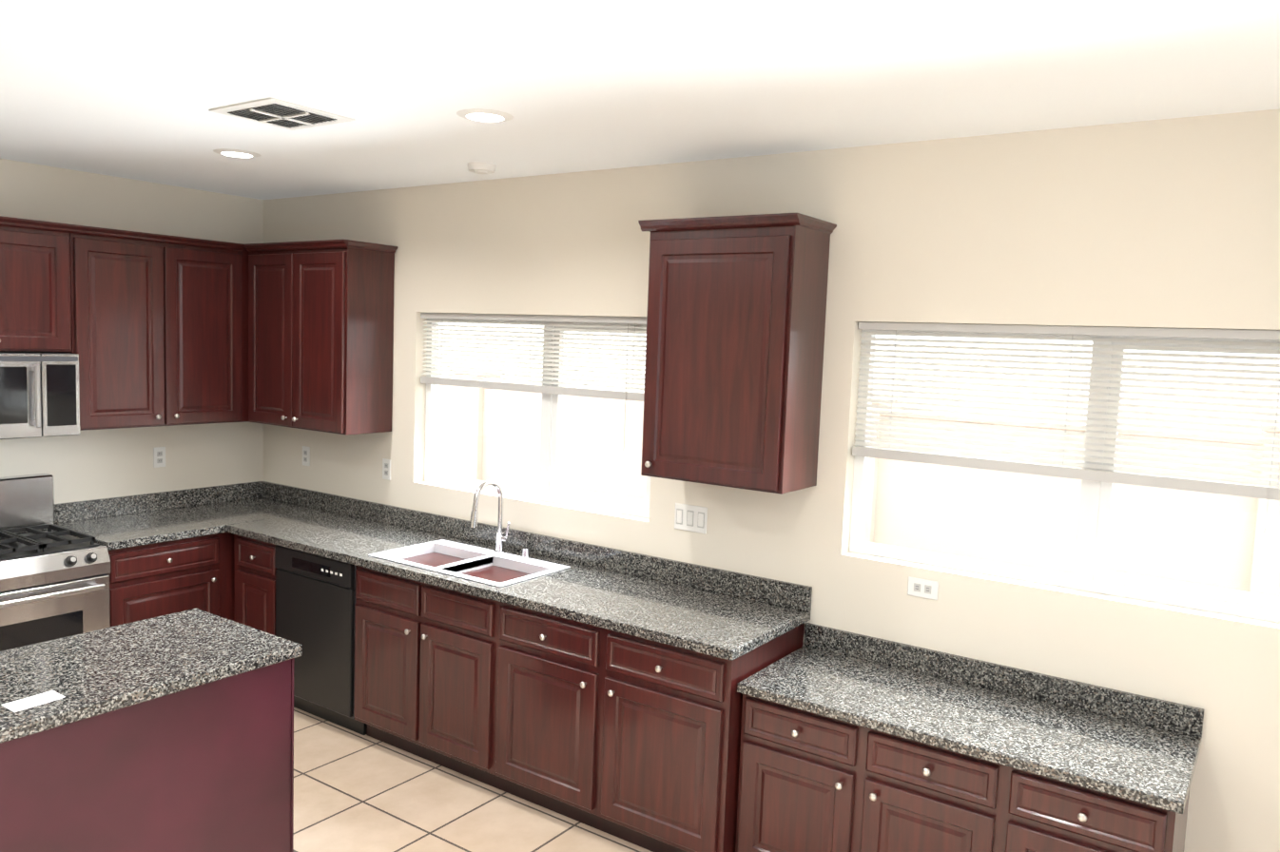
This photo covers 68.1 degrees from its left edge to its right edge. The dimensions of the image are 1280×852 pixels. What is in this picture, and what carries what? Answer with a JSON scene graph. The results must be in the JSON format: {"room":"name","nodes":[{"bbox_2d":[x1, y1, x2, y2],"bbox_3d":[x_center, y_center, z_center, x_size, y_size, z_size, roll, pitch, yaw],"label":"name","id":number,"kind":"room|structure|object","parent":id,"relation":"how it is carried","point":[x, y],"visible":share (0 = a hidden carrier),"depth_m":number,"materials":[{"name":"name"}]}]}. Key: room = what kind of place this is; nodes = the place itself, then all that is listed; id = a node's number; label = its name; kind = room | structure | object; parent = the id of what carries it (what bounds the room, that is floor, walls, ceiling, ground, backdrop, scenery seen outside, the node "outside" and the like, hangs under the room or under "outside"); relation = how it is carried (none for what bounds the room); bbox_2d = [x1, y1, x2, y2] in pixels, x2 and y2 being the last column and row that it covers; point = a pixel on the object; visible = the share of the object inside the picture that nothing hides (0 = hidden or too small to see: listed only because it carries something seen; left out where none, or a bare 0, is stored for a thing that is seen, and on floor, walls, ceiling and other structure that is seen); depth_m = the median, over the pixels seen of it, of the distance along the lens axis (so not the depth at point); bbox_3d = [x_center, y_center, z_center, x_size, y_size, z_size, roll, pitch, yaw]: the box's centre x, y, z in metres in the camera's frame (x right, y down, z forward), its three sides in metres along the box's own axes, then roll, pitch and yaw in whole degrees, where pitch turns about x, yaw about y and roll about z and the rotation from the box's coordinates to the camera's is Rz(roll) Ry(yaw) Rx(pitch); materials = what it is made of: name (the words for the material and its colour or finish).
{"room":"kitchen","nodes":[
{"label":"kitchen","id":0,"kind":"room"},
{"bbox_2d":[0,158,263,504],"bbox_3d":[-4.866,0.209,2.417,0.150,2.740,8.900,6,6,35],"label":"wall","id":1,"kind":"structure","parent":0,"point":[93,464],"depth_m":5.20,"materials":[{"name":"beige paint"}]},
{"bbox_2d":[0,215,79,356],"bbox_3d":[-3.117,-0.660,4.391,0.327,0.615,0.773,6,6,35],"label":"upper cabinet","id":2,"kind":"object","parent":1,"relation":"attached to","point":[38,258],"depth_m":4.49,"materials":[{"name":"brown wood"}]},
{"bbox_2d":[0,350,80,439],"bbox_3d":[-3.082,-0.147,4.401,0.457,0.393,0.750,6,6,35],"label":"microwave","id":3,"kind":"object","parent":2,"relation":"attached to","point":[39,394],"visible":1,"depth_m":4.45,"materials":[{"name":"grey metal"}]},
{"bbox_2d":[54,481,262,523],"bbox_3d":[-3.100,0.461,4.848,0.021,0.099,2.622,6,6,35],"label":"backsplash","id":4,"kind":"structure","parent":1,"relation":"attached to","point":[214,494],"depth_m":5.34,"materials":[{"name":"grey stone"}]},
{"bbox_2d":[153,446,165,467],"bbox_3d":[-2.721,0.177,5.369,0.008,0.115,0.070,6,6,35],"label":"electrical outlet","id":5,"kind":"object","parent":1,"relation":"attached to","point":[159,456],"visible":1,"depth_m":5.37,"materials":[{"name":"white plastic"}]},
{"bbox_2d":[76,224,243,430],"bbox_3d":[-2.645,-0.511,5.094,0.327,1.005,0.898,6,6,35],"label":"upper cabinet","id":6,"kind":"object","parent":1,"relation":"attached to","point":[152,330],"depth_m":4.98,"materials":[{"name":"brown wood"}]},
{"bbox_2d":[293,707,652,851],"bbox_3d":[-2.172,1.899,0.735,6.750,0.120,8.750,6,6,35],"label":"floor","id":7,"kind":"structure","parent":0,"point":[354,791],"depth_m":3.94,"materials":[{"name":"tile"}]},
{"bbox_2d":[0,473,110,651],"bbox_3d":[-2.999,0.879,4.406,0.703,1.185,0.764,6,6,35],"label":"range","id":8,"kind":"object","parent":7,"relation":"on","point":[54,584],"visible":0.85,"depth_m":4.41,"materials":[{"name":"grey metal"}]},
{"bbox_2d":[0,658,293,851],"bbox_3d":[-1.788,1.216,2.903,0.603,0.875,1.247,6,6,35],"label":"kitchen island","id":9,"kind":"object","parent":7,"relation":"on","point":[172,732],"depth_m":2.87,"materials":[{"name":"brown wood"}]},
{"bbox_2d":[0,608,302,745],"bbox_3d":[-1.771,0.762,2.838,0.644,0.040,1.302,6,6,35],"label":"island countertop","id":10,"kind":"structure","parent":9,"relation":"on","point":[50,685],"depth_m":2.94,"materials":[{"name":"grey stone"}]},
{"bbox_2d":[95,534,225,626],"bbox_3d":[-2.672,0.991,5.017,0.617,0.875,0.588,6,6,35],"label":"base cabinet","id":11,"kind":"object","parent":7,"relation":"on","point":[170,552],"depth_m":4.83,"materials":[{"name":"brown wood"}]},
{"bbox_2d":[54,496,324,549],"bbox_3d":[-2.457,0.519,5.238,0.642,0.039,1.252,6,6,35],"label":"countertop","id":12,"kind":"structure","parent":11,"relation":"on","point":[200,520],"depth_m":5.07,"materials":[{"name":"grey stone"}]},
{"bbox_2d":[225,533,234,620],"bbox_3d":[-2.315,0.958,5.528,0.617,0.875,0.662,6,6,35],"label":"base cabinet","id":13,"kind":"object","parent":7,"relation":"on","point":[229,538],"depth_m":5.13,"materials":[{"name":"brown wood"}]},
{"bbox_2d":[232,533,340,635],"bbox_3d":[-1.862,1.002,5.243,0.401,0.875,0.617,6,6,35],"label":"base cabinet","id":14,"kind":"object","parent":7,"relation":"on","point":[255,570],"depth_m":4.96,"materials":[{"name":"brown wood"}]},
{"bbox_2d":[274,544,367,735],"bbox_3d":[-1.461,1.046,4.940,0.600,0.872,0.602,6,6,35],"label":"dishwasher","id":15,"kind":"object","parent":7,"relation":"on","point":[316,600],"visible":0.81,"depth_m":4.67,"materials":[{"name":"black metal"}]},
{"bbox_2d":[352,563,488,783],"bbox_3d":[-0.823,1.106,4.523,0.922,0.875,0.617,6,6,35],"label":"base cabinet","id":16,"kind":"object","parent":7,"relation":"on","point":[421,650],"depth_m":4.26,"materials":[{"name":"brown wood"}]},
{"bbox_2d":[484,601,804,851],"bbox_3d":[0.015,1.189,3.943,1.123,0.875,0.617,6,6,35],"label":"base cabinet","id":17,"kind":"object","parent":7,"relation":"on","point":[592,686],"depth_m":3.65,"materials":[{"name":"brown wood"}]},
{"bbox_2d":[226,510,811,662],"bbox_3d":[-0.756,0.656,4.432,3.078,0.039,0.642,6,6,35],"label":"countertop","id":18,"kind":"structure","parent":17,"relation":"on","point":[728,628],"depth_m":3.96,"materials":[{"name":"grey stone"}]},
{"bbox_2d":[367,537,572,586],"bbox_3d":[-0.806,0.728,4.443,0.849,0.200,0.475,6,6,35],"label":"sink","id":19,"kind":"object","parent":18,"relation":"in","point":[475,562],"depth_m":4.49,"materials":[{"name":"white ceramic"}]},
{"bbox_2d":[465,480,530,560],"bbox_3d":[-0.660,0.446,4.473,0.214,0.367,0.230,6,6,35],"label":"faucet","id":20,"kind":"object","parent":18,"relation":"on","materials":[{"name":"silver metal"}]},
{"bbox_2d":[735,695,997,851],"bbox_3d":[0.876,1.339,3.393,0.913,0.740,0.547,6,6,35],"label":"base cabinet","id":21,"kind":"object","parent":7,"relation":"on","point":[851,742],"depth_m":3.18,"materials":[{"name":"brown wood"}]},
{"bbox_2d":[736,645,1202,816],"bbox_3d":[1.078,0.974,3.213,1.388,0.034,0.572,6,6,35],"label":"countertop","id":22,"kind":"structure","parent":21,"relation":"on","point":[1134,762],"depth_m":3.09,"materials":[{"name":"grey stone"}]},
{"bbox_2d":[989,767,1189,851],"bbox_3d":[1.436,1.395,3.005,0.455,0.740,0.547,6,6,35],"label":"base cabinet","id":23,"kind":"object","parent":7,"relation":"on","point":[1032,813],"depth_m":2.79,"materials":[{"name":"brown wood"}]},
{"bbox_2d":[0,0,1279,199],"bbox_3d":[-2.066,-0.948,0.477,6.750,0.120,8.750,6,6,35],"label":"ceiling","id":24,"kind":"structure","parent":0,"point":[135,89],"depth_m":2.78,"materials":[{"name":"white paint"}]},
{"bbox_2d":[213,148,261,157],"bbox_3d":[-1.795,-1.212,4.223,0.200,0.008,0.200,6,6,35],"label":"recessed light","id":25,"kind":"object","parent":24,"relation":"in","point":[239,153],"visible":1,"depth_m":4.19,"materials":[{"name":"white"}]},
{"bbox_2d":[209,97,354,130],"bbox_3d":[-1.289,-1.117,3.421,0.375,0.015,0.345,6,6,35],"label":"ceiling vent","id":26,"kind":"object","parent":24,"relation":"in","point":[281,113],"visible":1,"depth_m":3.38,"materials":[{"name":"white metal"}]},
{"bbox_2d":[467,161,496,174],"bbox_3d":[-0.716,-1.164,4.291,0.130,0.038,0.130,6,6,35],"label":"smoke detector","id":27,"kind":"object","parent":24,"relation":"attached to","point":[477,167],"visible":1,"depth_m":4.25,"materials":[{"name":"white plastic"}]},
{"bbox_2d":[456,108,513,122],"bbox_3d":[-0.542,-1.083,3.319,0.200,0.008,0.200,6,6,35],"label":"recessed light","id":28,"kind":"object","parent":24,"relation":"in","point":[484,115],"visible":0.98,"depth_m":3.29,"materials":[{"name":"white"}]},
{"bbox_2d":[263,108,1279,851],"bbox_3d":[0.402,0.254,4.083,6.600,2.740,0.150,6,6,35],"label":"wall","id":29,"kind":"structure","parent":0,"point":[1173,223],"depth_m":3.52,"materials":[{"name":"beige paint"}]},
{"bbox_2d":[302,446,310,465],"bbox_3d":[-1.995,0.180,5.657,0.070,0.115,0.008,6,6,35],"label":"electrical outlet","id":30,"kind":"object","parent":29,"relation":"attached to","point":[305,455],"visible":1,"depth_m":5.65,"materials":[{"name":"white plastic"}]},
{"bbox_2d":[243,239,397,434],"bbox_3d":[-1.791,-0.495,5.274,0.869,1.005,0.327,6,6,35],"label":"upper cabinet","id":31,"kind":"object","parent":29,"relation":"attached to","point":[319,315],"depth_m":5.08,"materials":[{"name":"brown wood"}]},
{"bbox_2d":[382,458,390,480],"bbox_3d":[-1.403,0.239,5.246,0.070,0.115,0.008,6,6,35],"label":"electrical outlet","id":32,"kind":"object","parent":29,"relation":"attached to","point":[386,469],"visible":1,"depth_m":5.24,"materials":[{"name":"white plastic"}]},
{"bbox_2d":[424,312,650,518],"bbox_3d":[-0.520,-0.093,4.733,1.545,0.915,0.055,6,6,35],"label":"window","id":33,"kind":"structure","parent":29,"relation":"in","point":[551,490],"depth_m":4.67,"materials":[{"name":"white plastic"}]},
{"bbox_2d":[420,312,646,457],"bbox_3d":[-0.546,-0.226,4.676,1.533,0.638,0.045,6,6,35],"label":"window blind","id":34,"kind":"object","parent":33,"relation":"attached to","point":[593,393],"visible":0.79,"depth_m":4.63,"materials":[{"name":"grey plastic"}]},
{"bbox_2d":[262,481,812,609],"bbox_3d":[-0.831,0.545,4.855,3.700,0.099,0.020,6,6,35],"label":"backsplash","id":35,"kind":"structure","parent":29,"relation":"attached to","point":[797,596],"depth_m":4.45,"materials":[{"name":"grey stone"}]},
{"bbox_2d":[674,503,707,533],"bbox_3d":[0.219,0.402,4.122,0.165,0.115,0.010,6,6,35],"label":"light switch","id":36,"kind":"object","parent":29,"relation":"attached to","point":[690,518],"visible":1,"depth_m":4.12,"materials":[{"name":"white plastic"}]},
{"bbox_2d":[638,213,836,494],"bbox_3d":[0.359,-0.289,3.766,0.692,1.025,0.356,6,6,35],"label":"upper cabinet","id":37,"kind":"object","parent":29,"relation":"attached to","point":[735,341],"visible":1,"depth_m":3.62,"materials":[{"name":"brown wood"}]},
{"bbox_2d":[907,576,938,600],"bbox_3d":[1.059,0.608,3.550,0.115,0.070,0.008,6,6,35],"label":"electrical outlet","id":38,"kind":"object","parent":29,"relation":"attached to","point":[922,588],"visible":1,"depth_m":3.55,"materials":[{"name":"white plastic"}]},
{"bbox_2d":[804,622,1204,736],"bbox_3d":[1.237,0.897,3.433,1.388,0.089,0.020,6,6,35],"label":"backsplash","id":39,"kind":"structure","parent":29,"relation":"attached to","point":[1164,714],"depth_m":3.36,"materials":[{"name":"grey stone"}]},
{"bbox_2d":[849,321,1279,622],"bbox_3d":[1.500,0.109,3.334,1.545,0.915,0.055,6,6,35],"label":"window","id":40,"kind":"structure","parent":29,"relation":"in","point":[1092,573],"depth_m":3.27,"materials":[{"name":"white plastic"}]},
{"bbox_2d":[852,321,1279,536],"bbox_3d":[1.474,-0.024,3.277,1.533,0.638,0.045,6,6,35],"label":"window blind","id":41,"kind":"object","parent":40,"relation":"attached to","point":[1204,486],"visible":0.98,"depth_m":3.25,"materials":[{"name":"grey plastic"}]},
{"label":"outside","id":42,"kind":"structure","parent":0,"visible":0},
{"bbox_3d":[4.916,1.653,9.571,20.000,0.100,13.850,6,6,35],"label":"ground","id":43,"kind":"structure","parent":42,"visible":0},
{"bbox_2d":[436,368,1279,597],"bbox_3d":[3.366,0.814,7.210,20.000,1.880,0.420,6,6,35],"label":"fence","id":44,"kind":"object","parent":43,"relation":"on","point":[1053,551],"depth_m":7.54,"materials":[{"name":"beige"}]}
]}

